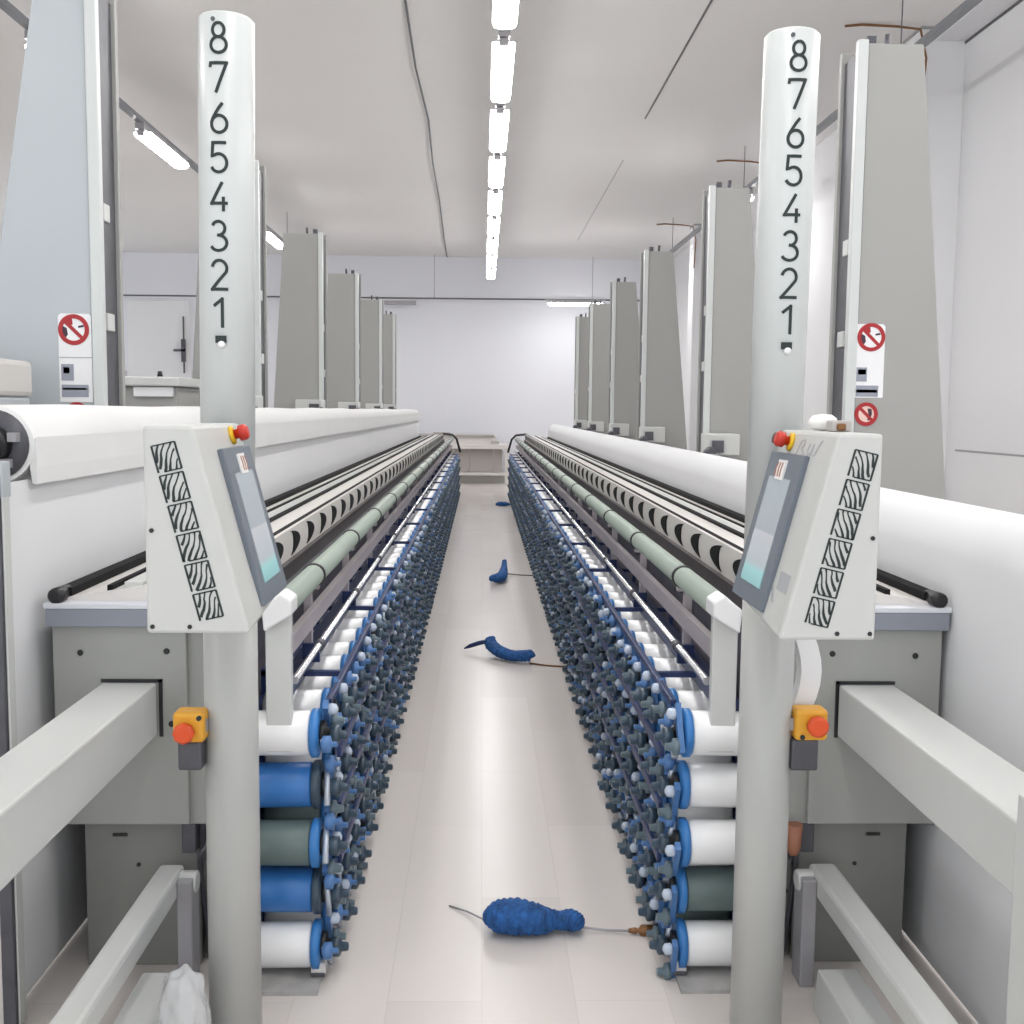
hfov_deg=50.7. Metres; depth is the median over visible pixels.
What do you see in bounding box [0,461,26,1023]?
stand
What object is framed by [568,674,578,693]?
spool
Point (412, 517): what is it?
spool
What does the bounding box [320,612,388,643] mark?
spool
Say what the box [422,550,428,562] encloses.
spool
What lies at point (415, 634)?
spool
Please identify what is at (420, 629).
spool
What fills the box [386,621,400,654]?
spool
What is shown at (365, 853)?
spool
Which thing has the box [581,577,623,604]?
spool
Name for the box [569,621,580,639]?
spool
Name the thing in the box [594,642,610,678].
spool
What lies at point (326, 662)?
spool
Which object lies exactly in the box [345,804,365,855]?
spool
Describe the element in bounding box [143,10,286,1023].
terminal
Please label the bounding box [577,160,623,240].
trim
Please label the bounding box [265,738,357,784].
spool
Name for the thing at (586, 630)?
spool
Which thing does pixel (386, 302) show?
rail
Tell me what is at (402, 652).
spool
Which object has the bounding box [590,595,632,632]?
spool
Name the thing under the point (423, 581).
spool
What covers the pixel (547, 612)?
spool
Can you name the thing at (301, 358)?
column
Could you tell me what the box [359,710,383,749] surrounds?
spool
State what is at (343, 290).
column
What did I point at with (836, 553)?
vent
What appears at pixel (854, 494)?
vent
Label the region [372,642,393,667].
spool
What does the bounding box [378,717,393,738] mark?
spool
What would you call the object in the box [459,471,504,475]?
shelf
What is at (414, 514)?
spool
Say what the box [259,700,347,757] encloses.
spool
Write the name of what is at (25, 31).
lamp
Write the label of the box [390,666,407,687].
spool
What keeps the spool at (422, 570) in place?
on the machine at (151, 815)
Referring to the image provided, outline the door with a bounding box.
[126,300,190,377]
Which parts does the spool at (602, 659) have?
tension knob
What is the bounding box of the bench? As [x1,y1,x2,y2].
[419,433,508,484]
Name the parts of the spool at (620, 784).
tension knob, tension arm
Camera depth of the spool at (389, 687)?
4.79 m
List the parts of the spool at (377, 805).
tension knob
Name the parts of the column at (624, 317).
motor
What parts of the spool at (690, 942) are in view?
tension knob, tension arm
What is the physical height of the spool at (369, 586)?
0.159 m
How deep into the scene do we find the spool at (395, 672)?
5.00 m
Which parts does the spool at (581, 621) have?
tension knob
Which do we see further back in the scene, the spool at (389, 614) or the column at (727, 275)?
the column at (727, 275)
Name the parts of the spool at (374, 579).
tension arm, tension knob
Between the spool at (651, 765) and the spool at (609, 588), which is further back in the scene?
the spool at (609, 588)
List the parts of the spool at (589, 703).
tension knob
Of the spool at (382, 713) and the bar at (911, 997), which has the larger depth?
the spool at (382, 713)
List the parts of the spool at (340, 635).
tension arm, tension knob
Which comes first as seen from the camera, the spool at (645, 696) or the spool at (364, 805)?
the spool at (645, 696)
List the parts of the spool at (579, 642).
tension knob, tension arm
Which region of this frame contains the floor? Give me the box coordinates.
[0,481,977,1023]
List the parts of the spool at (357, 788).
tension arm, tension knob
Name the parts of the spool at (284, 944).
tension arm, tension knob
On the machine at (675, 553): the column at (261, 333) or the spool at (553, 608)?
the spool at (553, 608)
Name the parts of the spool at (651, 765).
tension knob, tension arm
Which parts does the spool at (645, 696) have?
tension knob, tension arm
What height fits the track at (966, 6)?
0.600 m
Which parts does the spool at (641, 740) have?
tension knob, tension arm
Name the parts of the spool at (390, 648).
tension knob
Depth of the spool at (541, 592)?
9.05 m
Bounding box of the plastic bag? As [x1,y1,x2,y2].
[159,964,211,1023]
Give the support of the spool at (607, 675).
on the machine at (675, 553)
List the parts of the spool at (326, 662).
tension arm, tension knob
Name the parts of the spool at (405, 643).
tension knob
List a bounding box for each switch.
[172,707,208,744]
[789,705,828,739]
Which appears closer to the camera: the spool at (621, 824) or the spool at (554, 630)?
the spool at (621, 824)
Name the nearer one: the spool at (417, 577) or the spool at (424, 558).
the spool at (417, 577)
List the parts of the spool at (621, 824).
tension knob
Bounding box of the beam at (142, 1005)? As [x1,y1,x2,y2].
[113,973,167,1023]
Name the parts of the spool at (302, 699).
tension arm, tension knob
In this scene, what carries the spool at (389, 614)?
on the machine at (151, 815)
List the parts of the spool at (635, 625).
tension knob, tension arm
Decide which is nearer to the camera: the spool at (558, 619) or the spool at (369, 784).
the spool at (369, 784)
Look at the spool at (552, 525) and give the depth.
7.87 m
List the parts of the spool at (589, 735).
tension knob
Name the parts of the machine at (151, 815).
panel, panel, plate, edge rail, spool rail, spool rail, creel post, creel post, spool rail, rod bracket rail, support rail, creel post, thread rod, rail, creel post, rail, rail, rail, creel post, creel post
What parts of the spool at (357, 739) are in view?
tension arm, tension knob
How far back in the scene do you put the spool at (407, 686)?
5.93 m
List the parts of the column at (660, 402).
motor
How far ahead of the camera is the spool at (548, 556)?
7.92 m
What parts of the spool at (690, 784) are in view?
tension knob, tension arm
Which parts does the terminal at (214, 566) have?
emergency knob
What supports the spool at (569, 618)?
on the machine at (675, 553)
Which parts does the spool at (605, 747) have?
tension knob, tension arm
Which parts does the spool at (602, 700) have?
tension knob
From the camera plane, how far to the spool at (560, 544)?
7.20 m
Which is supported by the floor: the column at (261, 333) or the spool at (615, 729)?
the column at (261, 333)
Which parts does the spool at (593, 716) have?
tension knob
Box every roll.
[0,404,419,995]
[548,424,1023,1023]
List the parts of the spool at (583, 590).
tension knob, tension arm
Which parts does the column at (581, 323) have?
motor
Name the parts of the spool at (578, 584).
tension knob, tension arm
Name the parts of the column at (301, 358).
motor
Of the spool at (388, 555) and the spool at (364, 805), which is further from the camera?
the spool at (388, 555)
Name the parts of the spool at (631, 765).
tension knob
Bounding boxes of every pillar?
[685,224,701,450]
[903,26,965,474]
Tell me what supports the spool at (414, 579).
on the machine at (151, 815)
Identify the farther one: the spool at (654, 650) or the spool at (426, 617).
the spool at (426, 617)
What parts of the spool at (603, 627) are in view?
tension knob, tension arm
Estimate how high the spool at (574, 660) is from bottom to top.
0.150 m
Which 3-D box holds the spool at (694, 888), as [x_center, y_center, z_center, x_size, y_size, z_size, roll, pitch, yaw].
[0.537,1.091,3.111,0.281,0.176,0.157,0,5,-11]
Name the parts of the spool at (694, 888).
tension knob, tension arm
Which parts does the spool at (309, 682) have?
tension arm, tension knob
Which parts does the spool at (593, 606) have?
tension knob, tension arm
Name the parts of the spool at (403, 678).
tension knob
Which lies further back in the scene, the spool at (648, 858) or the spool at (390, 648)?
the spool at (390, 648)
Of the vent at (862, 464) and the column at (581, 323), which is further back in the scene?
the column at (581, 323)
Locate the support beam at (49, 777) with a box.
[0,683,156,890]
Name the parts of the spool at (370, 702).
tension arm, tension knob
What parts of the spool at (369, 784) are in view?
tension knob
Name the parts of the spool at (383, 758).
tension knob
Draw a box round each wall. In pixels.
[122,252,639,475]
[674,0,1023,500]
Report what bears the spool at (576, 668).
on the machine at (675, 553)
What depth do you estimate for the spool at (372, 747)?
3.91 m
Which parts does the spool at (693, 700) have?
tension knob, tension arm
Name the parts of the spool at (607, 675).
tension knob, tension arm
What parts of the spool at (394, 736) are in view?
tension knob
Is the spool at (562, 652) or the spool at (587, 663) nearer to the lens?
the spool at (587, 663)
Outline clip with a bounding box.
[826,420,851,431]
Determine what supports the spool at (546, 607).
on the machine at (675, 553)
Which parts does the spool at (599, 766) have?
tension knob, tension arm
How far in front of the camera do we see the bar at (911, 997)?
2.73 m
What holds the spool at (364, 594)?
on the machine at (151, 815)
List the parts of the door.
handle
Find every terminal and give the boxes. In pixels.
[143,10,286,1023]
[729,26,881,1023]
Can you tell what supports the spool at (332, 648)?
on the machine at (151, 815)
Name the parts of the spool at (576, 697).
tension knob, tension arm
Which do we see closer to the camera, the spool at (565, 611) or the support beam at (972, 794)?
the support beam at (972, 794)
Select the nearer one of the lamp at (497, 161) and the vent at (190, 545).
the vent at (190, 545)
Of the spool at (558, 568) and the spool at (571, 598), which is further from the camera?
the spool at (558, 568)
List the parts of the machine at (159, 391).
label plate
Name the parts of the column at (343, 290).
motor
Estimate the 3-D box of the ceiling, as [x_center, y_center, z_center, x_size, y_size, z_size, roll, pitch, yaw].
[-3.146,-4.472,10.340,14.250,0.100,27.600,0,5,-2]
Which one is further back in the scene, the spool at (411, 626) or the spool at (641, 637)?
the spool at (411, 626)
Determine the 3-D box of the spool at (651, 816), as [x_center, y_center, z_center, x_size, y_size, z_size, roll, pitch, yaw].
[0.530,0.906,3.271,0.282,0.166,0.184,1,5,5]
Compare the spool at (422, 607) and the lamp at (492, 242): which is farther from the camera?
the lamp at (492, 242)
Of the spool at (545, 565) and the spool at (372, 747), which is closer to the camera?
the spool at (372, 747)
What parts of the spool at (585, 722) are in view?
tension knob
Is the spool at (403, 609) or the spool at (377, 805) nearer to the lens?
the spool at (377, 805)
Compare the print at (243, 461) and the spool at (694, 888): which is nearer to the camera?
the print at (243, 461)
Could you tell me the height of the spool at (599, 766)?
0.185 m
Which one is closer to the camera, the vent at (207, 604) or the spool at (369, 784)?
the vent at (207, 604)
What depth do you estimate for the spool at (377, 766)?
4.17 m
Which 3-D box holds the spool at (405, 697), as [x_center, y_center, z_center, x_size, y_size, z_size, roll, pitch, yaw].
[-0.679,0.961,5.703,0.283,0.165,0.184,-1,5,-12]
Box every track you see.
[0,0,282,240]
[670,0,982,252]
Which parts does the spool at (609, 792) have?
tension knob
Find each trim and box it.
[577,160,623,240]
[644,0,712,118]
[935,0,1022,43]
[953,449,1023,514]
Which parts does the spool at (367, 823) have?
tension knob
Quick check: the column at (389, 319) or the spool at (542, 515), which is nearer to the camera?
the spool at (542, 515)
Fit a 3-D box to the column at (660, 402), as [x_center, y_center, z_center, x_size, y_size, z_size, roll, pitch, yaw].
[1.573,-1.038,10.817,0.674,3.271,0.735,0,5,-2]
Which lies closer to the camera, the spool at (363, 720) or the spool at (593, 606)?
the spool at (363, 720)
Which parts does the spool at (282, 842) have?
tension arm, tension knob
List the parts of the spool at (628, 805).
tension knob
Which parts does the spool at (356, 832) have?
tension knob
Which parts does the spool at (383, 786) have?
tension knob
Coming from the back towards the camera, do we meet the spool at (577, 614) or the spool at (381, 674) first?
the spool at (577, 614)
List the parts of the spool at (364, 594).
tension arm, tension knob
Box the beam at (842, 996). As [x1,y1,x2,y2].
[813,969,893,1023]
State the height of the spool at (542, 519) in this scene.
0.166 m
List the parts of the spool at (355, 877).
tension arm, tension knob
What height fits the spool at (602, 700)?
0.153 m
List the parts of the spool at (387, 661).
tension knob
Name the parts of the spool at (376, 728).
tension arm, tension knob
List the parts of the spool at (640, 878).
tension knob, tension arm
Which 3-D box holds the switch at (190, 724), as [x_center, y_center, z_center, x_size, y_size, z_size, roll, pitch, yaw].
[-0.750,0.499,2.515,0.073,0.072,0.085,0,5,-2]
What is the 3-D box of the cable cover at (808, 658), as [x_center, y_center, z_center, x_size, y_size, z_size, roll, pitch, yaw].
[0.713,0.390,2.660,0.088,0.260,0.040,0,5,-2]
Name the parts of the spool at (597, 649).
tension knob, tension arm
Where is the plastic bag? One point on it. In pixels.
(184, 1000)
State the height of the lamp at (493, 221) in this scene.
0.125 m
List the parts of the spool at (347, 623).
tension arm, tension knob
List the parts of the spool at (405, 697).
tension knob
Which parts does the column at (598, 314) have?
motor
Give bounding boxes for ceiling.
[0,0,964,259]
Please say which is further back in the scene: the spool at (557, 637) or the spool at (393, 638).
the spool at (557, 637)
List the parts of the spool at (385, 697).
tension knob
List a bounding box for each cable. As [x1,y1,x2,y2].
[404,0,447,256]
[657,223,695,267]
[717,160,758,162]
[845,23,926,76]
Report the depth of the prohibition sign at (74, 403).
4.28 m
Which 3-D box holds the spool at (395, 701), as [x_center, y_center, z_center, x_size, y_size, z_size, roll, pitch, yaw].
[-0.663,0.889,5.069,0.280,0.181,0.159,-1,5,-12]
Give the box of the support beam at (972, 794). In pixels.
[838,685,1023,1023]
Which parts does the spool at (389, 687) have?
tension knob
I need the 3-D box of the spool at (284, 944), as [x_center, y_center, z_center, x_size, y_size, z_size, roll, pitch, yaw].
[-0.603,1.214,3.052,0.282,0.166,0.183,-1,5,-12]
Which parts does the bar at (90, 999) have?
hinge post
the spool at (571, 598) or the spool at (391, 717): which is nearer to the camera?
the spool at (391, 717)
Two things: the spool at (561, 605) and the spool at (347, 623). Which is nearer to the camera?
the spool at (347, 623)
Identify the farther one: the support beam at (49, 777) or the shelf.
the shelf
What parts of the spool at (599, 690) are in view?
tension knob, tension arm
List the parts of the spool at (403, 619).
tension arm, tension knob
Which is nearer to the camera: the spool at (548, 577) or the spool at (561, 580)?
the spool at (561, 580)
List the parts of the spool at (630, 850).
tension knob, tension arm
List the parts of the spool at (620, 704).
tension knob, tension arm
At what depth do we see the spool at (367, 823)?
3.95 m
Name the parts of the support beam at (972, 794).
post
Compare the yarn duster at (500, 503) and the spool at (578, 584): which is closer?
the spool at (578, 584)
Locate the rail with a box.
[123,254,639,304]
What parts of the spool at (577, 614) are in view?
tension knob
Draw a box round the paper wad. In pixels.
[808,414,836,430]
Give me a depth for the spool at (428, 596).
7.93 m
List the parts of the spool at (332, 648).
tension arm, tension knob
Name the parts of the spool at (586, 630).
tension knob, tension arm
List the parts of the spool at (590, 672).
tension knob, tension arm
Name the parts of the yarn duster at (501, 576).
cord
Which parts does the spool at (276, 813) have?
tension arm, tension knob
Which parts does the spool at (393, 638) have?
tension knob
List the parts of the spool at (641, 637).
tension knob, tension arm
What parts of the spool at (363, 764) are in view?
tension arm, tension knob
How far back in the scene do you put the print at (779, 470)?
2.34 m
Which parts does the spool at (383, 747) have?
tension knob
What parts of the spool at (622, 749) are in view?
tension knob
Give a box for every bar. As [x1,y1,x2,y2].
[49,865,199,1023]
[792,864,957,1023]
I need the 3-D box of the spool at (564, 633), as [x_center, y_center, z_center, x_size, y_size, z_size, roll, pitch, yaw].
[0.435,0.757,6.646,0.280,0.180,0.159,0,5,-11]
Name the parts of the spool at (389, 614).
tension arm, tension knob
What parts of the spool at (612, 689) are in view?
tension knob, tension arm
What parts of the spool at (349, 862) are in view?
tension arm, tension knob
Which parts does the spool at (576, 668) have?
tension knob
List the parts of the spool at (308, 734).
tension arm, tension knob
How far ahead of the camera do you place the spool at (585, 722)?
5.29 m
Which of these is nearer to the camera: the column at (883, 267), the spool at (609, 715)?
the spool at (609, 715)
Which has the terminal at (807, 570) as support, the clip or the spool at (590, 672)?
the clip
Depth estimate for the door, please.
24.07 m
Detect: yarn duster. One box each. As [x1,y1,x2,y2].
[449,897,665,935]
[464,636,565,666]
[489,559,534,582]
[495,501,509,505]
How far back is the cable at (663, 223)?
19.52 m
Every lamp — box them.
[24,30,27,47]
[134,122,188,168]
[266,227,282,248]
[486,267,495,278]
[487,215,499,236]
[487,236,498,253]
[487,253,496,267]
[488,152,505,188]
[488,188,502,215]
[489,102,509,152]
[490,29,515,103]
[492,0,518,31]
[546,299,605,305]
[750,189,753,200]
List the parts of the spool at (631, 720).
tension knob, tension arm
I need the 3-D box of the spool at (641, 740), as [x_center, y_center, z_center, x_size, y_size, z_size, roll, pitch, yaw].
[0.524,0.726,3.534,0.282,0.164,0.180,0,5,-11]
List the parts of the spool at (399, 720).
tension knob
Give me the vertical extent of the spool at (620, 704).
0.144 m
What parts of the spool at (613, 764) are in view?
tension knob, tension arm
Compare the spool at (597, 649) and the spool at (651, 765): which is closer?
the spool at (651, 765)
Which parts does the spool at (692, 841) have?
tension knob, tension arm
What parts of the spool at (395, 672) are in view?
tension knob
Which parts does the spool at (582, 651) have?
tension knob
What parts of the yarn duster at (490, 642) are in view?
handle, cord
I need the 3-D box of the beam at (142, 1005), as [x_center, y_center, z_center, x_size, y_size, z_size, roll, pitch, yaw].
[-0.908,1.325,2.285,0.138,0.115,1.150,0,5,-2]
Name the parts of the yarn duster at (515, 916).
cord, handle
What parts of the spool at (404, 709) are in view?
tension knob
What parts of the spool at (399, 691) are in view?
tension knob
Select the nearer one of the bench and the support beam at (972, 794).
the support beam at (972, 794)
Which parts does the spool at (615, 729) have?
tension knob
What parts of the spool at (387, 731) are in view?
tension knob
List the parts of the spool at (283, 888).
tension arm, tension knob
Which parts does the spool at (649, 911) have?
tension knob, tension arm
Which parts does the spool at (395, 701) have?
tension knob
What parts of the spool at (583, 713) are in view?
tension knob, tension arm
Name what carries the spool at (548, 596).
on the machine at (675, 553)
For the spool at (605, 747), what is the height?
0.156 m
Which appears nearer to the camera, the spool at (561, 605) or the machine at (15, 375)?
the machine at (15, 375)
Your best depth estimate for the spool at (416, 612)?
6.56 m
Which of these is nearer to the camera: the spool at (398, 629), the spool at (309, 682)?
the spool at (309, 682)
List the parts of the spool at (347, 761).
tension arm, tension knob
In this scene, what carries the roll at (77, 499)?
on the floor
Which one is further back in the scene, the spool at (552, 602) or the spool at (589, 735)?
the spool at (552, 602)
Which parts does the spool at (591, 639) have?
tension knob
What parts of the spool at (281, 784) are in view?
tension arm, tension knob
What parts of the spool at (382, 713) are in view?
tension knob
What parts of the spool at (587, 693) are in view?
tension knob, tension arm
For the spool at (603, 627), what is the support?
on the machine at (675, 553)
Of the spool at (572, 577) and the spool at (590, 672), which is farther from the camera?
the spool at (572, 577)
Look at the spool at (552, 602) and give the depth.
7.73 m
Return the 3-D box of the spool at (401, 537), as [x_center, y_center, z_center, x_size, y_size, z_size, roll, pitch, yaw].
[-0.718,0.204,7.219,0.282,0.166,0.187,1,5,5]
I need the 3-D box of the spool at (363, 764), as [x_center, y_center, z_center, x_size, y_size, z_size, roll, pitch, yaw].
[-0.620,0.853,3.703,0.281,0.156,0.168,0,5,-2]
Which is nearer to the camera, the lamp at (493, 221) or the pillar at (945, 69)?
the pillar at (945, 69)
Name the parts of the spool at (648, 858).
tension knob, tension arm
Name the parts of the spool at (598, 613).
tension knob, tension arm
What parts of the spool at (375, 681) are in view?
tension arm, tension knob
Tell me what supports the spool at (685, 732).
on the machine at (675, 553)
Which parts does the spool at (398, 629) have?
tension arm, tension knob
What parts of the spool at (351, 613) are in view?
tension arm, tension knob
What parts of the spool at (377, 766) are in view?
tension knob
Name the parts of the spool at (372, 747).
tension arm, tension knob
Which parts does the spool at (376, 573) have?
tension arm, tension knob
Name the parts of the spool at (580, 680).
tension knob, tension arm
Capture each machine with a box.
[0,358,31,404]
[43,433,460,995]
[125,371,199,406]
[507,433,951,993]
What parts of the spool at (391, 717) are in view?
tension knob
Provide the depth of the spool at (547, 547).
8.37 m
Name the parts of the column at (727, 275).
motor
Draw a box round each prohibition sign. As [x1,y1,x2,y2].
[58,313,92,401]
[69,402,83,404]
[854,402,877,425]
[855,323,885,397]
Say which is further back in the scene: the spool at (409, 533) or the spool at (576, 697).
the spool at (409, 533)
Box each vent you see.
[150,441,182,472]
[159,471,190,502]
[167,501,198,532]
[175,530,207,561]
[184,560,215,591]
[192,589,223,620]
[804,596,835,627]
[813,567,843,598]
[821,538,852,569]
[830,508,861,540]
[839,479,869,510]
[847,449,878,480]
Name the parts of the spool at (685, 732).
tension knob, tension arm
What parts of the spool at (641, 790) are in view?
tension knob, tension arm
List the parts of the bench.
door, door, door, leg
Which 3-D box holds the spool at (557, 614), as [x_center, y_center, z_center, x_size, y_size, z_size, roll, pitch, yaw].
[0.415,0.688,7.305,0.281,0.146,0.160,0,5,-2]
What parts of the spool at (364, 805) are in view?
tension arm, tension knob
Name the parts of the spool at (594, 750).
tension knob, tension arm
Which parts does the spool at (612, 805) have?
tension knob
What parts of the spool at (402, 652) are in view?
tension knob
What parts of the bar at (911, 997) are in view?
hinge post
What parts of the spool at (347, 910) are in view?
tension arm, tension knob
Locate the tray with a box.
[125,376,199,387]
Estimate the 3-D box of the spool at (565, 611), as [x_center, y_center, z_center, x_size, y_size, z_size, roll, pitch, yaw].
[0.436,0.591,6.595,0.281,0.157,0.169,0,5,-2]
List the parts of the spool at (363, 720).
tension arm, tension knob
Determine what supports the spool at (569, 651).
on the machine at (675, 553)
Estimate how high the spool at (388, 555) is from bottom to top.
0.166 m
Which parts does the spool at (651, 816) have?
tension knob, tension arm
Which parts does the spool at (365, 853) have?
tension knob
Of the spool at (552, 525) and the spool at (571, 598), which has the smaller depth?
the spool at (571, 598)
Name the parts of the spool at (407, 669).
tension arm, tension knob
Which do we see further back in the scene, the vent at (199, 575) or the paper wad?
the paper wad
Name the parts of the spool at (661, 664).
tension knob, tension arm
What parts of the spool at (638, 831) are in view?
tension knob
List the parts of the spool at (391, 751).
tension knob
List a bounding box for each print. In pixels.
[240,455,248,469]
[774,462,783,476]
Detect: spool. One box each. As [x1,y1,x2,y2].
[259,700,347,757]
[259,755,348,816]
[260,812,347,875]
[260,858,349,916]
[261,911,348,968]
[262,679,357,726]
[263,793,357,832]
[264,879,357,930]
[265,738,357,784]
[293,652,371,687]
[297,670,364,710]
[301,632,377,669]
[309,828,358,881]
[313,620,383,654]
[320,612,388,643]
[328,604,392,631]
[334,765,365,804]
[335,594,396,631]
[335,852,365,896]
[341,589,400,616]
[341,714,365,756]
[343,744,372,780]
[344,697,372,732]
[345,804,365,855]
[349,578,403,603]
[351,668,383,704]
[351,684,378,715]
[351,788,372,819]
[351,835,371,869]
[352,725,377,756]
[353,569,406,593]
[357,568,409,593]
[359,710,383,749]
[359,767,378,801]
[360,809,378,835]
[362,559,412,580]
[364,750,383,780]
[365,655,388,683]
[369,781,383,812]
[370,737,388,758]
[372,551,417,568]
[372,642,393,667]
[372,694,388,722]
[373,770,388,796]
[374,547,419,563]
[377,751,392,781]
[378,542,421,558]
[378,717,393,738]
[380,552,414,573]
[381,680,392,704]
[382,534,423,552]
[383,632,397,654]
[383,668,396,694]
[383,701,397,722]
[383,734,396,757]
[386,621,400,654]
[386,720,400,745]
[388,655,400,679]
[390,526,428,539]
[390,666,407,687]
[390,692,400,714]
[391,675,404,697]
[392,648,403,670]
[393,524,429,540]
[393,705,403,729]
[394,615,404,643]
[395,640,406,657]
[396,530,424,548]
[397,605,407,624]
[397,627,409,648]
[397,694,406,714]
[398,682,409,703]
[399,530,426,543]
[399,597,409,626]
[400,655,410,674]
[402,510,434,530]
[402,592,412,616]
[403,509,435,523]
[403,647,412,666]
[404,673,412,694]
[405,621,412,638]
[406,585,415,601]
[406,639,415,654]
[406,662,414,682]
[408,516,432,528]
[408,612,414,630]
[409,582,417,594]
[409,608,417,620]
[409,631,417,655]
[409,655,416,674]
[410,514,433,532]
[411,648,418,671]
[412,575,419,596]
[412,600,419,614]
[413,593,421,608]
[413,617,421,631]
[413,623,419,639]
[413,640,420,656]
[414,568,421,583]
[415,594,423,602]
[415,631,422,648]
[416,609,423,623]
[417,504,438,514]
[417,563,423,576]
[417,628,424,641]
[418,519,430,540]
[418,558,425,572]
[418,584,424,596]
[420,554,426,574]
[420,601,426,612]
[420,622,426,634]
[421,504,436,517]
[421,572,428,585]
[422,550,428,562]
[423,568,429,586]
[423,595,428,605]
[423,609,429,620]
[424,589,429,600]
[425,545,431,553]
[425,599,432,609]
[537,505,557,516]
[538,506,558,525]
[538,584,543,601]
[539,508,561,521]
[540,552,547,570]
[541,511,564,524]
[541,594,547,610]
[542,513,566,527]
[542,537,549,546]
[542,556,547,574]
[543,539,551,558]
[543,582,548,591]
[543,598,550,617]
[544,519,568,537]
[544,562,549,576]
[545,565,552,582]
[545,585,550,599]
[545,602,550,622]
[546,522,569,534]
[546,610,554,627]
[547,548,556,559]
[547,568,553,587]
[547,591,552,600]
[548,521,572,537]
[548,596,555,606]
[548,612,555,628]
[549,552,556,567]
[549,575,556,586]
[550,526,576,540]
[550,597,557,612]
[550,621,559,635]
[551,555,558,568]
[551,578,559,590]
[552,531,579,544]
[552,606,560,623]
[552,624,561,641]
[553,559,561,572]
[553,582,559,604]
[554,534,583,557]
[555,563,564,586]
[555,590,562,602]
[555,615,561,625]
[555,631,562,656]
[556,535,583,554]
[557,619,565,632]
[557,639,567,656]
[558,545,589,564]
[558,569,566,582]
[558,595,565,616]
[559,622,568,647]
[559,648,570,673]
[560,574,570,589]
[560,604,570,616]
[561,547,593,570]
[562,632,572,648]
[562,654,571,682]
[563,579,573,603]
[563,613,571,623]
[564,548,597,568]
[565,639,576,657]
[565,664,575,686]
[566,586,577,611]
[566,614,576,631]
[567,553,601,574]
[568,648,578,672]
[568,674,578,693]
[569,592,581,619]
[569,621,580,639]
[570,561,604,590]
[571,683,583,713]
[572,602,585,618]
[572,630,584,659]
[572,663,583,674]
[573,565,611,588]
[575,667,593,697]
[575,696,593,719]
[576,603,589,626]
[576,636,588,666]
[577,576,617,596]
[579,676,596,707]
[579,707,594,739]
[580,616,599,635]
[580,646,594,668]
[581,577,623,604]
[583,692,598,710]
[584,623,598,656]
[584,657,604,689]
[584,720,597,743]
[586,590,629,622]
[588,694,603,722]
[588,732,609,768]
[589,633,611,656]
[589,665,611,703]
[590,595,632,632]
[593,709,609,747]
[593,749,610,785]
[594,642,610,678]
[594,682,608,712]
[596,608,645,634]
[599,725,618,756]
[599,768,619,799]
[600,656,624,682]
[600,696,617,722]
[601,615,653,658]
[604,742,625,784]
[605,781,624,817]
[606,670,626,707]
[607,711,625,743]
[608,627,664,672]
[612,759,637,800]
[612,800,633,847]
[613,685,638,721]
[614,729,634,758]
[615,643,675,677]
[619,823,644,875]
[620,779,643,819]
[621,701,646,739]
[621,746,644,789]
[623,656,685,696]
[628,804,655,850]
[628,851,664,906]
[630,718,660,759]
[630,760,656,807]
[632,666,700,709]
[638,833,726,879]
[638,881,729,939]
[640,731,731,780]
[640,794,732,836]
[643,678,735,730]
[648,857,733,925]
[649,917,732,979]
[651,753,736,819]
[651,815,735,877]
[654,703,738,758]
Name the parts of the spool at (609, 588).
tension knob, tension arm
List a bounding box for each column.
[0,0,125,405]
[192,160,267,407]
[274,227,327,408]
[327,269,360,408]
[361,295,383,408]
[384,311,395,408]
[573,313,587,429]
[586,299,609,433]
[607,277,638,439]
[637,245,686,449]
[696,180,754,460]
[826,34,945,499]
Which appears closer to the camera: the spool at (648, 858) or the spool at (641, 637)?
the spool at (648, 858)
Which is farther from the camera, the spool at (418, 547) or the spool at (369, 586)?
the spool at (418, 547)
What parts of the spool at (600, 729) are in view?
tension knob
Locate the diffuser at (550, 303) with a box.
[549,302,601,305]
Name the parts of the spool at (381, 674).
tension arm, tension knob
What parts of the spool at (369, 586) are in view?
tension arm, tension knob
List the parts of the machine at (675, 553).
creel post, creel post, creel post, rail, rail, rail, creel post, rail, creel post, thread rod, support rail, rod bracket rail, creel post, spool rail, creel post, spool rail, spool rail, edge rail, plate, panel, panel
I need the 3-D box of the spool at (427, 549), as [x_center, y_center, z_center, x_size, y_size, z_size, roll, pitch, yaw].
[-0.746,0.271,8.148,0.282,0.166,0.186,1,5,5]
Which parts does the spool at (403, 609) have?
tension knob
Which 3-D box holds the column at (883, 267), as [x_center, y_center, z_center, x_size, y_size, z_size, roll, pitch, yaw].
[1.777,-0.482,4.941,0.603,3.271,0.247,0,5,-2]
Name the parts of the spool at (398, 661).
tension knob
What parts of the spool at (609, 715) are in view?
tension knob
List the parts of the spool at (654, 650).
tension knob, tension arm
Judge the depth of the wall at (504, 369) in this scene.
24.30 m
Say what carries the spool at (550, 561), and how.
on the machine at (675, 553)
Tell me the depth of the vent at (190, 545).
2.05 m
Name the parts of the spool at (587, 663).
tension knob, tension arm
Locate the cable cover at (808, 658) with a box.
[793,640,821,704]
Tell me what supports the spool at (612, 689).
on the machine at (675, 553)
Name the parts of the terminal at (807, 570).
emergency knob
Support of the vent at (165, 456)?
attached to the terminal at (214, 566)

